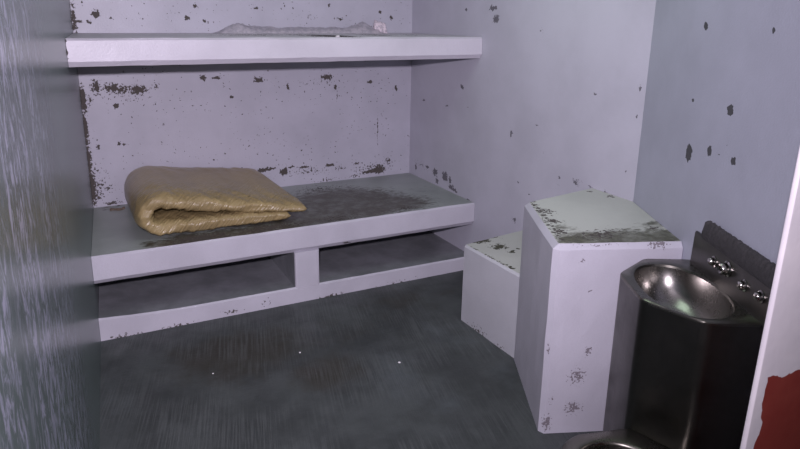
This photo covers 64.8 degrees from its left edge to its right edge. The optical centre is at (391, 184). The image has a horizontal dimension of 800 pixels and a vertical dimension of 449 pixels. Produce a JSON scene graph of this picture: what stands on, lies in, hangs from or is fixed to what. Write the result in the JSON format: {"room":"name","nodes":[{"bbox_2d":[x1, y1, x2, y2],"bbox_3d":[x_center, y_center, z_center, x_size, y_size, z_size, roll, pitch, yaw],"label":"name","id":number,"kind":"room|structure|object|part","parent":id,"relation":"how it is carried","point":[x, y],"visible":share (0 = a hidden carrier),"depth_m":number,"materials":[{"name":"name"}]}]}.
{"room":"prison interior","nodes":[
{"label":"prison interior","id":0,"kind":"room"},
{"bbox_2d":[0,0,100,448],"bbox_3d":[-1.171,-0.170,2.106,0.120,2.420,3.461,-6,16,-23],"label":"wall","id":1,"kind":"structure","parent":0,"point":[50,339],"depth_m":1.43,"materials":[{"name":"paint"}]},
{"bbox_2d":[70,0,411,207],"bbox_3d":[-0.865,-0.719,4.190,2.430,2.420,0.120,-7,17,-26],"label":"wall","id":2,"kind":"structure","parent":0,"point":[291,123],"depth_m":4.11,"materials":[{"name":"paint"}]},
{"bbox_2d":[65,33,481,66],"bbox_3d":[-0.654,-0.809,3.688,2.236,0.129,0.889,-7,17,-26],"label":"bunk","id":3,"kind":"object","parent":2,"relation":"attached to","point":[83,49],"visible":0.94,"depth_m":3.24,"materials":[{"name":"paint"}]},
{"bbox_2d":[214,20,386,33],"bbox_3d":[-0.556,-1.018,4.050,1.165,0.092,0.156,-7,17,-26],"label":"plastic film","id":4,"kind":"object","parent":3,"relation":"on","point":[362,27],"visible":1,"depth_m":4.01,"materials":[{"name":"plastic"}]},
{"bbox_2d":[100,270,601,448],"bbox_3d":[0.078,1.276,1.627,5.600,0.100,6.320,-7,17,-26],"label":"floor","id":5,"kind":"structure","parent":0,"point":[347,387],"depth_m":2.86,"materials":[{"name":"concrete"}]},
{"bbox_2d":[91,173,474,340],"bbox_3d":[-0.668,0.352,3.996,2.236,0.453,0.889,-7,17,-26],"label":"bunk","id":6,"kind":"object","parent":5,"relation":"on","point":[358,234],"visible":0.89,"depth_m":3.65,"materials":[{"name":"paint"}]},
{"bbox_2d":[110,206,124,210],"bbox_3d":[-1.662,0.150,3.817,0.085,0.008,0.050,-7,17,-26],"label":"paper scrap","id":7,"kind":"object","parent":6,"relation":"on","point":[122,208],"visible":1,"depth_m":3.82,"materials":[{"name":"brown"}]},
{"bbox_2d":[124,166,306,235],"bbox_3d":[-1.071,0.045,3.748,0.937,0.257,0.734,-7,17,-26],"label":"mattress","id":8,"kind":"object","parent":6,"relation":"on","point":[161,200],"visible":1,"depth_m":3.51,"materials":[{"name":"beige fabric"}]},
{"bbox_2d":[461,230,522,357],"bbox_3d":[0.674,0.553,3.336,0.463,0.438,0.530,-7,17,-26],"label":"stool","id":9,"kind":"object","parent":5,"relation":"on","point":[491,269],"visible":0.49,"depth_m":3.21,"materials":[{"name":"paint"}]},
{"bbox_2d":[514,188,682,433],"bbox_3d":[0.845,0.505,2.816,0.500,0.799,0.843,1,15,1],"label":"desk","id":10,"kind":"object","parent":5,"relation":"on","point":[576,247],"visible":0.77,"depth_m":2.46,"materials":[{"name":"paint"}]},
{"bbox_2d":[561,231,770,448],"bbox_3d":[0.878,0.680,2.002,0.472,0.878,0.868,12,18,36],"label":"toilet","id":11,"kind":"object","parent":5,"relation":"on","point":[687,337],"visible":1,"depth_m":1.96,"materials":[{"name":"silver metal"}]},
{"bbox_3d":[0.698,0.995,1.922,0.406,0.307,0.370,-7,17,-26],"label":"toilet bowl","id":12,"kind":"part","parent":11,"relation":"part of","materials":[{"name":"silver metal"}]},
{"bbox_2d":[635,267,732,318],"bbox_3d":[0.938,0.406,2.061,0.254,0.125,0.412,1,15,0],"label":"basin","id":13,"kind":"object","parent":11,"relation":"in","point":[677,292],"depth_m":2.16,"materials":[{"name":"metal"}]},
{"bbox_3d":[1.058,0.270,2.009,0.029,0.052,0.052,1,15,1],"label":"spout","id":14,"kind":"part","parent":11,"relation":"part of","materials":[{"name":"metal"}]},
{"bbox_2d":[409,0,655,250],"bbox_3d":[0.683,-0.575,3.715,0.120,2.420,2.162,-7,17,-26],"label":"wall","id":15,"kind":"structure","parent":0,"point":[552,103],"depth_m":3.48,"materials":[{"name":"paint"}]},
{"bbox_2d":[633,0,799,263],"bbox_3d":[1.154,-0.150,2.139,0.120,2.420,1.436,1,15,1],"label":"wall","id":16,"kind":"structure","parent":0,"point":[720,137],"depth_m":2.08,"materials":[{"name":"paint"}]},
{"bbox_2d":[690,231,770,325],"bbox_3d":[1.075,0.288,2.015,0.014,0.122,0.498,1,15,1],"label":"backsplash","id":17,"kind":"structure","parent":16,"relation":"attached to","point":[702,250],"depth_m":1.98,"materials":[{"name":"silver metal"}]},
{"bbox_2d":[701,221,775,288],"bbox_3d":[1.068,0.209,1.940,0.025,0.067,0.483,1,15,1],"label":"band","id":18,"kind":"object","parent":16,"relation":"attached to","point":[750,260],"visible":0.91,"depth_m":1.92,"materials":[{"name":"grey metal"}]},
{"bbox_2d":[740,146,799,448],"bbox_3d":[1.730,-0.048,1.780,2.038,2.420,0.014,-7,17,-26],"label":"wall","id":19,"kind":"structure","parent":0,"point":[772,421],"depth_m":1.46,"materials":[{"name":"white paint"}]}
]}

